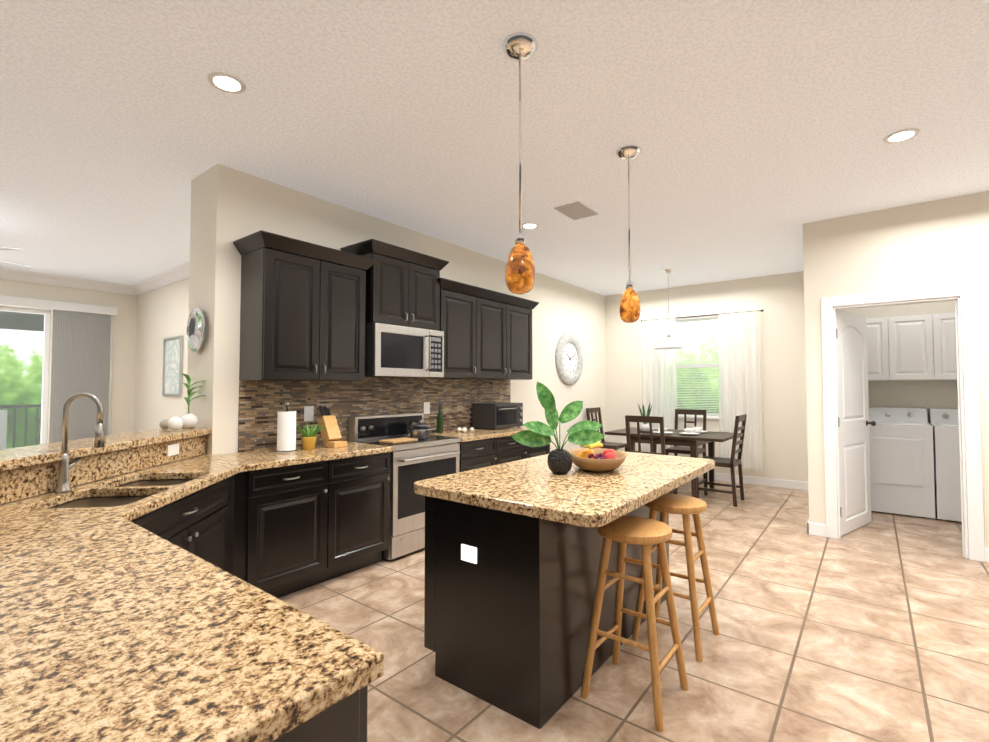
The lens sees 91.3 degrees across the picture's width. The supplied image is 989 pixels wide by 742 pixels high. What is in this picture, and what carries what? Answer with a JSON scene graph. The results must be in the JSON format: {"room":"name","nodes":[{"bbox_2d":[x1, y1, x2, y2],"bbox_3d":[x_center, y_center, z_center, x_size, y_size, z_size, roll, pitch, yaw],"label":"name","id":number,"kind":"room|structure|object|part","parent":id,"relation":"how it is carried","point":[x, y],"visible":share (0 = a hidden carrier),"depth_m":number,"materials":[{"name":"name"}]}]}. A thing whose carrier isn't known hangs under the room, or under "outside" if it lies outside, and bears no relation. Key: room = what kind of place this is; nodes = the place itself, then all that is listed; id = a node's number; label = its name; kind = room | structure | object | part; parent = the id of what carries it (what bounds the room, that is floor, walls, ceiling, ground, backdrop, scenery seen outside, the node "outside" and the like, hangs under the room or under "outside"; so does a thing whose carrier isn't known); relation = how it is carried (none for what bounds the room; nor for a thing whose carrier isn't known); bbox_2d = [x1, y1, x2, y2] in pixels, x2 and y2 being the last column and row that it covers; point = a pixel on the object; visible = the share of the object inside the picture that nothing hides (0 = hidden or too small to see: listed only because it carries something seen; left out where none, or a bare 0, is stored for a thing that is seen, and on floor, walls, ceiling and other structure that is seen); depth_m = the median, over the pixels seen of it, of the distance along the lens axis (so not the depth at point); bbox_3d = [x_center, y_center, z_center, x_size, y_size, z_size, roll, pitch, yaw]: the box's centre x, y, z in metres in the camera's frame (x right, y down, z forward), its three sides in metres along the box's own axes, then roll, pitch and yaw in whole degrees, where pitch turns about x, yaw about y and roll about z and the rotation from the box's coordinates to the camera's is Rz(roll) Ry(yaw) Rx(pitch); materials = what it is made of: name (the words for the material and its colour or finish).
{"room":"kitchen","nodes":[
{"label":"kitchen","id":0,"kind":"room"},
{"bbox_2d":[0,279,135,442],"bbox_3d":[-7.334,0.088,5.456,0.200,2.930,5.800,-1,-2,38],"label":"wall","id":1,"kind":"structure","parent":0,"point":[124,334],"depth_m":7.34,"materials":[{"name":"beige paint"}]},
{"bbox_2d":[0,306,50,449],"bbox_3d":[-7.143,0.336,5.686,0.070,2.450,2.810,-1,-2,38],"label":"window","id":2,"kind":"structure","parent":1,"relation":"in","point":[46,314],"depth_m":6.68,"materials":[{"name":"white"}]},
{"bbox_2d":[0,295,117,442],"bbox_3d":[-6.822,0.252,5.863,0.098,2.510,3.580,-1,-2,38],"label":"vertical blinds","id":3,"kind":"object","parent":2,"relation":"attached to","point":[82,350],"visible":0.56,"depth_m":6.94,"materials":[{"name":"white fabric"}]},
{"bbox_2d":[0,267,137,295],"bbox_3d":[-7.265,-1.317,5.321,0.131,0.130,5.600,-1,-2,38],"label":"crown molding","id":4,"kind":"structure","parent":1,"relation":"attached to","point":[5,273],"depth_m":6.81,"materials":[{"name":"white wood"}]},
{"bbox_2d":[0,454,204,505],"bbox_3d":[-2.027,0.917,2.053,0.120,1.050,2.800,0,-2,-2],"label":"wall","id":5,"kind":"structure","parent":0,"point":[95,481],"depth_m":2.39,"materials":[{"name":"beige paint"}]},
{"bbox_2d":[132,278,188,431],"bbox_3d":[-3.543,0.108,6.054,5.010,2.930,0.200,-1,-2,38],"label":"wall","id":6,"kind":"structure","parent":0,"point":[145,324],"depth_m":6.98,"materials":[{"name":"beige paint"}]},
{"bbox_2d":[129,261,189,294],"bbox_3d":[-3.598,-1.297,5.931,4.890,0.130,0.130,-1,-2,38],"label":"crown molding","id":7,"kind":"structure","parent":6,"relation":"attached to","point":[171,276],"depth_m":6.73,"materials":[{"name":"white wood"}]},
{"bbox_2d":[162,336,182,395],"bbox_3d":[-4.372,-0.061,6.557,0.630,0.800,0.028,-1,-2,38],"label":"framed art","id":8,"kind":"object","parent":6,"relation":"attached to","point":[172,366],"visible":1,"depth_m":6.56,"materials":[{"name":"silver metal"}]},
{"bbox_2d":[180,374,204,428],"bbox_3d":[-2.086,0.208,3.352,0.338,0.371,0.281,-1,-2,38],"label":"vase","id":9,"kind":"object","parent":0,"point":[190,420],"visible":0.9,"depth_m":3.31,"materials":[{"name":"white ceramic"}]},
{"bbox_2d":[187,163,605,454],"bbox_3d":[-0.136,0.105,5.987,0.450,2.930,6.420,-1,-2,38],"label":"wall","id":10,"kind":"structure","parent":0,"point":[229,206],"depth_m":3.82,"materials":[{"name":"beige paint"}]},
{"bbox_2d":[187,308,204,351],"bbox_3d":[-2.119,-0.292,3.450,0.316,0.316,0.032,-1,-2,38],"label":"mirror","id":11,"kind":"object","parent":10,"relation":"attached to","point":[195,329],"visible":1,"depth_m":3.47,"materials":[{"name":"silver metal"}]},
{"bbox_2d":[239,234,367,381],"bbox_3d":[-1.431,-0.412,3.684,0.348,0.975,0.830,-1,-2,38],"label":"upper cabinet","id":12,"kind":"object","parent":10,"relation":"attached to","point":[304,308],"depth_m":3.46,"materials":[{"name":"brown wood"}]},
{"bbox_2d":[238,375,509,451],"bbox_3d":[-0.812,0.344,4.731,0.010,0.550,3.280,-1,-2,38],"label":"backsplash","id":13,"kind":"structure","parent":10,"relation":"attached to","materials":[{"name":"tile"}]},
{"bbox_2d":[344,242,443,330],"bbox_3d":[-0.898,-0.708,4.363,0.368,0.650,0.780,-1,-2,38],"label":"upper cabinet","id":14,"kind":"object","parent":10,"relation":"attached to","point":[405,288],"depth_m":4.20,"materials":[{"name":"brown wood"}]},
{"bbox_2d":[365,323,443,377],"bbox_3d":[-0.861,-0.162,4.317,0.460,0.431,0.796,-1,-2,38],"label":"over-the-range microwave","id":15,"kind":"object","parent":14,"relation":"attached to","point":[394,351],"visible":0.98,"depth_m":4.13,"materials":[{"name":"silver metal"}]},
{"bbox_3d":[-0.716,-0.165,4.229,0.022,0.331,0.716,-1,-2,38],"label":"glass","id":16,"kind":"part","parent":15,"relation":"part of","materials":[{"name":"black glass"}]},
{"bbox_2d":[432,278,479,381],"bbox_3d":[-0.486,-0.388,4.899,0.348,0.925,0.528,-1,-2,38],"label":"upper cabinet","id":17,"kind":"object","parent":10,"relation":"attached to","point":[461,302],"depth_m":4.83,"materials":[{"name":"brown wood"}]},
{"bbox_2d":[476,290,535,381],"bbox_3d":[-0.001,-0.368,5.522,0.348,0.925,1.052,-1,-2,38],"label":"upper cabinet","id":18,"kind":"object","parent":10,"relation":"attached to","point":[505,320],"depth_m":5.40,"materials":[{"name":"brown wood"}]},
{"bbox_2d":[555,333,582,384],"bbox_3d":[1.133,-0.180,7.215,0.052,0.790,0.790,-1,-2,38],"label":"wall clock","id":19,"kind":"object","parent":10,"relation":"attached to","point":[569,359],"visible":1,"depth_m":7.18,"materials":[{"name":"white"}]},
{"bbox_2d":[0,0,988,295],"bbox_3d":[-0.222,-1.468,3.900,13.600,0.080,12.000,-1,-2,38],"label":"ceiling","id":20,"kind":"structure","parent":0,"point":[756,130],"depth_m":2.83,"materials":[{"name":"paint"}]},
{"bbox_2d":[0,248,30,267],"bbox_3d":[-4.865,-1.204,4.168,1.297,0.429,1.326,-1,-2,38],"label":"ceiling fan","id":21,"kind":"object","parent":20,"relation":"hanging from","point":[11,249],"visible":1,"depth_m":4.22,"materials":[{"name":"grey"}]},
{"bbox_2d":[207,72,245,93],"bbox_3d":[-1.365,-1.472,2.466,0.180,0.006,0.175,-1,-2,38],"label":"recessed light","id":22,"kind":"object","parent":20,"relation":"in","point":[212,76],"depth_m":2.47,"materials":[{"name":"white"}]},
{"bbox_2d":[503,33,537,293],"bbox_3d":[0.116,-0.914,2.181,0.160,1.138,0.160,-1,-2,38],"label":"pendant light","id":23,"kind":"object","parent":20,"relation":"hanging from","point":[520,265],"visible":1,"depth_m":2.14,"materials":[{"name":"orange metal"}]},
{"bbox_3d":[0.116,-0.455,2.166,0.134,0.219,0.134,-1,-2,38],"label":"lamp shade","id":24,"kind":"part","parent":23,"relation":"part of","materials":[{"name":"orange glass"}]},
{"bbox_2d":[522,223,538,228],"bbox_3d":[0.337,-1.400,4.657,0.172,0.006,0.180,-1,-2,38],"label":"recessed light","id":25,"kind":"object","parent":20,"relation":"in","point":[526,225],"depth_m":4.65,"materials":[{"name":"white"}]},
{"bbox_2d":[554,201,597,219],"bbox_3d":[0.723,-1.407,4.265,0.240,0.018,0.360,-1,-2,38],"label":"ceiling vent","id":26,"kind":"object","parent":20,"relation":"in","point":[576,210],"visible":1,"depth_m":4.23,"materials":[{"name":"grey metal"}]},
{"bbox_2d":[616,145,640,322],"bbox_3d":[0.884,-0.882,3.168,0.160,1.138,0.160,-1,-2,38],"label":"pendant light","id":27,"kind":"object","parent":20,"relation":"hanging from","point":[630,309],"visible":1,"depth_m":3.13,"materials":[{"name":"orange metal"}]},
{"bbox_3d":[0.884,-0.423,3.153,0.134,0.219,0.134,-1,-2,38],"label":"lamp shade","id":28,"kind":"part","parent":27,"relation":"part of","materials":[{"name":"orange glass"}]},
{"bbox_2d":[654,269,683,349],"bbox_3d":[2.320,-0.822,6.438,0.380,1.045,0.380,-1,-2,38],"label":"dining pendant light","id":29,"kind":"object","parent":20,"relation":"hanging from","point":[668,342],"visible":1,"depth_m":6.40,"materials":[{"name":"silver metal"}]},
{"bbox_3d":[2.320,-0.368,6.423,0.380,0.137,0.380,-1,-2,38],"label":"lamp shade","id":30,"kind":"part","parent":29,"relation":"part of","materials":[{"name":"white glass"}]},
{"bbox_2d":[883,128,919,143],"bbox_3d":[2.515,-1.455,2.988,0.170,0.006,0.180,-1,-2,38],"label":"recessed light","id":31,"kind":"object","parent":20,"relation":"in","point":[906,134],"depth_m":2.99,"materials":[{"name":"white plastic"}]},
{"bbox_2d":[278,479,988,741],"bbox_3d":[-0.949,1.590,5.634,17.000,0.060,14.000,-1,-2,38],"label":"floor","id":32,"kind":"structure","parent":0,"point":[876,629],"depth_m":2.58,"materials":[{"name":"tile"}]},
{"bbox_2d":[348,413,460,559],"bbox_3d":[-0.758,0.944,4.238,0.641,1.100,0.788,-1,-2,38],"label":"range","id":33,"kind":"object","parent":32,"relation":"on","point":[413,462],"visible":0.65,"depth_m":4.00,"materials":[{"name":"silver metal"}]},
{"bbox_2d":[379,438,417,443],"bbox_3d":[-0.801,0.583,4.049,0.180,0.018,0.270,-1,-2,38],"label":"cutting board","id":34,"kind":"object","parent":33,"relation":"on","point":[397,440],"visible":1,"depth_m":3.98,"materials":[{"name":"brown wood"}]},
{"bbox_3d":[-0.743,0.798,4.231,0.480,0.770,0.784,-1,-2,38],"label":"glass","id":35,"kind":"part","parent":33,"relation":"part of","materials":[{"name":"black glass"}]},
{"bbox_2d":[408,420,435,439],"bbox_3d":[-0.681,0.523,4.376,0.282,0.158,0.302,-1,-2,38],"label":"cooking pot","id":36,"kind":"object","parent":33,"relation":"on","point":[420,430],"visible":0.98,"depth_m":4.36,"materials":[{"name":"silver metal"}]},
{"bbox_2d":[284,513,668,741],"bbox_3d":[-1.143,1.008,2.060,2.957,0.870,3.095,-1,-2,38],"label":"base cabinet","id":37,"kind":"object","parent":32,"relation":"on","point":[527,660],"depth_m":2.08,"materials":[{"name":"brown wood"}]},
{"bbox_2d":[0,442,714,741],"bbox_3d":[-0.865,0.567,2.387,2.961,0.048,3.930,-1,-2,38],"label":"countertop","id":38,"kind":"structure","parent":37,"relation":"on","point":[145,605],"depth_m":1.75,"materials":[{"name":"beige stone"}]},
{"bbox_2d":[54,392,104,492],"bbox_3d":[-1.870,0.316,2.171,0.207,0.440,0.147,-1,-2,38],"label":"faucet","id":39,"kind":"object","parent":38,"relation":"on","point":[66,459],"depth_m":2.15,"materials":[{"name":"silver metal"}]},
{"bbox_2d":[159,419,168,429],"bbox_3d":[-2.189,0.354,3.217,0.070,0.070,0.070,-1,-2,38],"label":"sphere","id":40,"kind":"object","parent":38,"relation":"on","point":[163,424],"visible":0.77,"depth_m":3.19,"materials":[{"name":"beige ceramic"}]},
{"bbox_2d":[167,443,178,455],"bbox_3d":[-1.977,0.485,2.975,0.074,0.065,0.087,-1,-2,38],"label":"outlet","id":41,"kind":"object","parent":38,"relation":"attached to","point":[172,448],"depth_m":2.97,"materials":[{"name":"white plastic"}]},
{"bbox_2d":[167,416,183,429],"bbox_3d":[-2.087,0.343,3.161,0.090,0.090,0.090,-1,-2,38],"label":"sphere","id":42,"kind":"object","parent":38,"relation":"on","point":[175,423],"visible":1,"depth_m":3.13,"materials":[{"name":"white ceramic"}]},
{"bbox_2d":[275,402,297,452],"bbox_3d":[-1.485,0.400,3.453,0.150,0.355,0.150,-1,-2,38],"label":"paper towel holder","id":43,"kind":"object","parent":38,"relation":"on","point":[286,431],"visible":1,"depth_m":3.40,"materials":[{"name":"white paper"}]},
{"bbox_2d":[296,423,323,449],"bbox_3d":[-1.378,0.482,3.613,0.255,0.200,0.239,-1,-2,38],"label":"potted plant","id":44,"kind":"object","parent":38,"relation":"on","point":[309,437],"visible":0.96,"depth_m":3.56,"materials":[{"name":"green plant"}]},
{"bbox_3d":[-1.382,0.535,3.597,0.114,0.094,0.116,-1,-2,38],"label":"pot","id":45,"kind":"part","parent":44,"relation":"part of","materials":[{"name":"orange"}]},
{"bbox_2d":[317,405,346,447],"bbox_3d":[-1.273,0.428,3.769,0.254,0.318,0.110,-1,-2,38],"label":"knife block","id":46,"kind":"object","parent":38,"relation":"on","point":[330,433],"visible":1,"depth_m":3.74,"materials":[{"name":"brown wood"}]},
{"bbox_2d":[511,382,604,474],"bbox_3d":[0.362,0.303,2.623,0.386,0.494,0.423,-1,-2,38],"label":"potted plant","id":47,"kind":"object","parent":38,"relation":"on","point":[539,434],"visible":1,"depth_m":2.58,"materials":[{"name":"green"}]},
{"bbox_2d":[569,442,625,471],"bbox_3d":[0.583,0.472,2.753,0.360,0.165,0.444,-1,-2,38],"label":"fruit basket","id":48,"kind":"object","parent":38,"relation":"on","point":[594,457],"visible":0.98,"depth_m":2.64,"materials":[{"name":"orange wood"}]},
{"bbox_2d":[461,544,476,563],"bbox_3d":[-0.116,0.827,2.185,0.090,0.070,0.006,-1,-2,38],"label":"outlet","id":49,"kind":"object","parent":37,"relation":"attached to","point":[468,551],"depth_m":2.18,"materials":[{"name":"white plastic"}]},
{"bbox_2d":[457,438,499,457],"bbox_3d":[-0.380,1.097,4.791,0.588,0.870,0.535,-1,-2,38],"label":"base cabinet","id":50,"kind":"object","parent":32,"relation":"on","point":[490,448],"depth_m":4.69,"materials":[{"name":"brown wood"}]},
{"bbox_2d":[430,426,549,441],"bbox_3d":[-0.048,0.655,5.207,0.617,0.040,1.575,-1,-2,38],"label":"countertop","id":51,"kind":"structure","parent":50,"relation":"on","point":[478,435],"depth_m":4.90,"materials":[{"name":"beige stone"}]},
{"bbox_2d":[436,404,442,432],"bbox_3d":[-0.551,0.481,4.879,0.068,0.285,0.068,-1,-2,38],"label":"olive oil bottle","id":52,"kind":"object","parent":51,"relation":"on","point":[439,427],"visible":1,"depth_m":4.85,"materials":[{"name":"green glass"}]},
{"bbox_2d":[457,427,473,432],"bbox_3d":[-0.304,0.602,4.948,0.148,0.048,0.150,-1,-2,38],"label":"garlic","id":53,"kind":"object","parent":51,"relation":"on","point":[464,429],"visible":1,"depth_m":4.94,"materials":[{"name":"beige food"}]},
{"bbox_2d":[472,402,522,429],"bbox_3d":[0.056,0.503,5.470,0.372,0.279,0.520,-1,-2,38],"label":"toaster oven","id":54,"kind":"object","parent":51,"relation":"on","point":[495,415],"visible":0.98,"depth_m":5.31,"materials":[{"name":"grey metal"}]},
{"bbox_3d":[0.138,0.489,5.337,0.006,0.199,0.370,-1,-2,38],"label":"glass","id":55,"kind":"part","parent":54,"relation":"part of","materials":[{"name":"black glass"}]},
{"bbox_3d":[0.185,0.490,5.367,0.042,0.176,0.430,-1,-2,38],"label":"trim","id":56,"kind":"part","parent":54,"relation":"part of","materials":[{"name":"silver metal"}]},
{"bbox_2d":[500,434,527,457],"bbox_3d":[-0.053,1.111,5.211,0.588,0.870,0.530,-1,-2,38],"label":"base cabinet","id":57,"kind":"object","parent":32,"relation":"on","point":[509,447],"depth_m":5.05,"materials":[{"name":"brown wood"}]},
{"bbox_2d":[528,444,550,457],"bbox_3d":[0.266,1.124,5.621,0.588,0.870,0.510,-1,-2,38],"label":"base cabinet","id":58,"kind":"object","parent":32,"relation":"on","point":[532,451],"depth_m":5.44,"materials":[{"name":"brown wood"}]},
{"bbox_2d":[586,407,626,451],"bbox_3d":[1.755,1.102,7.538,0.500,1.040,0.440,-1,-2,38],"label":"dining chair","id":59,"kind":"object","parent":32,"relation":"on","point":[612,445],"visible":0.35,"depth_m":7.54,"materials":[{"name":"brown wood"}]},
{"bbox_2d":[580,516,688,731],"bbox_3d":[0.634,1.075,2.187,0.369,0.750,0.369,-1,-2,38],"label":"bar stool","id":60,"kind":"object","parent":32,"relation":"on","point":[643,532],"visible":0.98,"depth_m":2.15,"materials":[{"name":"brown wood"}]},
{"bbox_2d":[625,415,677,493],"bbox_3d":[1.855,1.042,5.706,0.440,1.040,0.500,-1,-2,38],"label":"dining chair","id":61,"kind":"object","parent":32,"relation":"on","point":[650,420],"visible":0.52,"depth_m":5.54,"materials":[{"name":"brown wood"}]},
{"bbox_2d":[605,427,739,497],"bbox_3d":[2.318,1.192,6.305,1.450,0.778,0.950,-1,-2,38],"label":"dining table","id":62,"kind":"object","parent":32,"relation":"on","point":[692,442],"visible":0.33,"depth_m":5.98,"materials":[{"name":"brown wood"}]},
{"bbox_2d":[638,404,652,430],"bbox_3d":[1.997,0.601,6.388,0.208,0.409,0.174,-1,-2,38],"label":"potted plant","id":63,"kind":"object","parent":62,"relation":"on","point":[644,426],"visible":0.73,"depth_m":6.35,"materials":[{"name":"white ceramic"}]},
{"bbox_2d":[652,428,672,433],"bbox_3d":[2.140,0.761,6.147,0.247,0.072,0.247,-1,-2,29],"label":"plate","id":64,"kind":"object","parent":62,"relation":"on","point":[665,429],"depth_m":6.12,"materials":[{"name":"white ceramic"}]},
{"bbox_2d":[679,427,701,434],"bbox_3d":[2.427,0.756,6.012,0.247,0.072,0.247,-1,-2,29],"label":"plate","id":65,"kind":"object","parent":62,"relation":"on","point":[695,431],"depth_m":6.06,"materials":[{"name":"white ceramic"}]},
{"bbox_2d":[632,494,718,661],"bbox_3d":[1.000,1.091,2.675,0.369,0.750,0.369,-1,-2,38],"label":"bar stool","id":66,"kind":"object","parent":32,"relation":"on","point":[685,506],"visible":0.83,"depth_m":2.62,"materials":[{"name":"brown wood"}]},
{"bbox_2d":[665,409,706,478],"bbox_3d":[2.761,1.082,6.952,0.440,1.040,0.500,-1,-2,38],"label":"dining chair","id":67,"kind":"object","parent":32,"relation":"on","point":[675,449],"visible":0.54,"depth_m":7.04,"materials":[{"name":"brown wood"}]},
{"bbox_2d":[698,414,746,506],"bbox_3d":[2.743,1.046,5.846,0.500,1.040,0.440,-1,-2,38],"label":"dining chair","id":68,"kind":"object","parent":32,"relation":"on","point":[732,462],"visible":0.85,"depth_m":5.75,"materials":[{"name":"brown wood"}]},
{"bbox_2d":[869,407,934,518],"bbox_3d":[4.487,0.989,5.460,0.660,1.130,0.699,-1,-2,38],"label":"dryer","id":69,"kind":"object","parent":32,"relation":"on","point":[901,462],"visible":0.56,"depth_m":5.17,"materials":[{"name":"white metal"}]},
{"bbox_2d":[929,408,961,521],"bbox_3d":[5.028,0.976,5.055,0.660,1.130,0.675,-1,-2,38],"label":"washer","id":70,"kind":"object","parent":32,"relation":"on","point":[944,422],"visible":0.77,"depth_m":4.95,"materials":[{"name":"white metal"}]},
{"bbox_2d":[605,271,807,481],"bbox_3d":[3.037,0.153,7.458,3.650,2.930,0.200,-1,-2,38],"label":"wall","id":71,"kind":"structure","parent":0,"point":[778,299],"depth_m":6.79,"materials":[{"name":"beige paint"}]},
{"bbox_2d":[676,315,718,418],"bbox_3d":[3.000,-0.057,7.450,1.090,1.550,0.190,-1,-2,38],"label":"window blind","id":72,"kind":"structure","parent":71,"relation":"in","point":[713,364],"depth_m":7.37,"materials":[{"name":"white"}]},
{"bbox_2d":[641,309,763,321],"bbox_3d":[3.069,-0.823,7.279,1.752,0.034,0.090,-1,-2,38],"label":"curtain rod","id":73,"kind":"object","parent":71,"relation":"attached to","point":[762,310],"visible":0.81,"depth_m":7.22,"materials":[{"name":"grey metal"}]},
{"bbox_2d":[642,318,678,455],"bbox_3d":[2.571,0.296,7.538,0.562,2.210,0.055,-1,-2,38],"label":"sheer curtain","id":74,"kind":"object","parent":73,"relation":"hanging from","point":[659,379],"visible":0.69,"depth_m":7.54,"materials":[{"name":"fabric"}]},
{"bbox_2d":[718,311,763,470],"bbox_3d":[3.470,0.273,6.839,0.562,2.210,0.055,-1,-2,38],"label":"sheer curtain","id":75,"kind":"object","parent":73,"relation":"hanging from","point":[740,393],"visible":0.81,"depth_m":6.83,"materials":[{"name":"fabric"}]},
{"bbox_2d":[699,472,807,490],"bbox_3d":[3.100,1.557,7.225,3.079,0.110,0.019,-1,-2,38],"label":"baseboard","id":76,"kind":"structure","parent":71,"relation":"attached to","point":[790,484],"depth_m":6.70,"materials":[{"name":"white wood"}]},
{"bbox_2d":[803,191,988,549],"bbox_3d":[4.847,0.013,3.151,4.740,2.930,0.120,-1,-2,38],"label":"wall","id":77,"kind":"structure","parent":0,"point":[938,243],"depth_m":4.20,"materials":[{"name":"beige paint"}]},
{"bbox_2d":[807,519,814,534],"bbox_3d":[3.613,1.497,5.390,0.016,0.110,2.246,-1,-2,38],"label":"baseboard","id":78,"kind":"structure","parent":77,"relation":"attached to","point":[810,526],"depth_m":4.50,"materials":[{"name":"white wood"}]},
{"bbox_2d":[836,310,875,535],"bbox_3d":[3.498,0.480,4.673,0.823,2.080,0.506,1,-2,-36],"label":"laundry door","id":79,"kind":"structure","parent":77,"relation":"in","point":[854,437],"depth_m":4.68,"materials":[{"name":"white wood"}]},
{"bbox_3d":[3.488,0.479,4.665,0.315,1.730,0.739,-1,-2,38],"label":"laundry door hardware","id":80,"kind":"part","parent":79,"relation":"part of","materials":[{"name":"white wood"}]},
{"bbox_2d":[821,284,984,561],"bbox_3d":[3.483,0.412,4.199,1.035,2.200,0.160,-1,-2,38],"label":"door frame","id":81,"kind":"structure","parent":77,"relation":"attached to","point":[969,413],"depth_m":3.93,"materials":[{"name":"white wood"}]},
{"bbox_2d":[984,390,988,400],"bbox_3d":[3.896,0.194,3.805,0.060,0.090,0.006,-1,-2,38],"label":"switch plate","id":82,"kind":"object","parent":77,"relation":"attached to","point":[986,395],"visible":1,"depth_m":3.81,"materials":[{"name":"white plastic"}]},
{"bbox_2d":[985,548,988,562],"bbox_3d":[5.263,1.409,2.695,3.580,0.110,0.015,-1,-2,38],"label":"baseboard","id":83,"kind":"structure","parent":77,"relation":"attached to","point":[986,549],"depth_m":3.78,"materials":[{"name":"white wood"}]},
{"bbox_2d":[838,301,957,422],"bbox_3d":[5.020,0.093,5.612,1.750,2.930,0.120,-1,-2,38],"label":"wall","id":84,"kind":"structure","parent":0,"point":[927,394],"depth_m":5.64,"materials":[{"name":"beige paint"}]},
{"bbox_2d":[867,317,886,380],"bbox_3d":[4.448,-0.247,5.757,0.378,0.720,0.368,-1,-2,38],"label":"upper cabinet","id":85,"kind":"object","parent":84,"relation":"attached to","point":[876,327],"depth_m":5.56,"materials":[{"name":"white wood"}]},
{"bbox_2d":[887,314,930,380],"bbox_3d":[4.746,-0.255,5.525,0.378,0.720,0.368,-1,-2,38],"label":"upper cabinet","id":86,"kind":"object","parent":84,"relation":"attached to","point":[918,347],"depth_m":5.39,"materials":[{"name":"white wood"}]},
{"bbox_2d":[931,313,956,379],"bbox_3d":[5.045,-0.262,5.293,0.378,0.720,0.368,-1,-2,38],"label":"upper cabinet","id":87,"kind":"object","parent":84,"relation":"attached to","point":[943,326],"depth_m":5.22,"materials":[{"name":"white wood"}]},
{"label":"outside","id":88,"kind":"structure","parent":0,"visible":0},
{"bbox_2d":[0,311,43,330],"bbox_3d":[-8.583,-0.880,6.587,3.080,0.100,12.000,-1,-2,38],"label":"porch roof","id":89,"kind":"structure","parent":88,"point":[5,314],"depth_m":7.74,"materials":[{"name":"grey"}]},
{"bbox_2d":[0,329,43,448],"bbox_3d":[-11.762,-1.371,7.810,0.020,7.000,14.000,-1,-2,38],"label":"trees","id":90,"kind":"object","parent":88,"point":[8,370],"depth_m":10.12,"materials":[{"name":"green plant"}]},
{"bbox_3d":[-8.544,1.612,6.474,2.980,0.050,12.000,-1,-2,38],"label":"deck","id":91,"kind":"object","parent":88,"visible":0},
{"bbox_2d":[0,410,7,448],"bbox_3d":[-7.731,1.114,7.316,1.150,1.000,0.600,-1,-2,38],"label":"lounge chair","id":92,"kind":"object","parent":91,"relation":"on","point":[4,426],"depth_m":7.82,"materials":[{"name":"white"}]},
{"bbox_2d":[0,404,40,447],"bbox_3d":[-9.581,1.039,7.301,0.050,0.950,12.000,-1,-2,38],"label":"deck railing","id":93,"kind":"object","parent":91,"relation":"on","point":[22,406],"depth_m":8.72,"materials":[{"name":"grey"}]},
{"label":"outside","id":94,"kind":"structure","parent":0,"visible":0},
{"bbox_2d":[676,320,718,412],"bbox_3d":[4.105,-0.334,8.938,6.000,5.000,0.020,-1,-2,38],"label":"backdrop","id":95,"kind":"structure","parent":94,"point":[698,368],"depth_m":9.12,"materials":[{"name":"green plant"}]}
]}

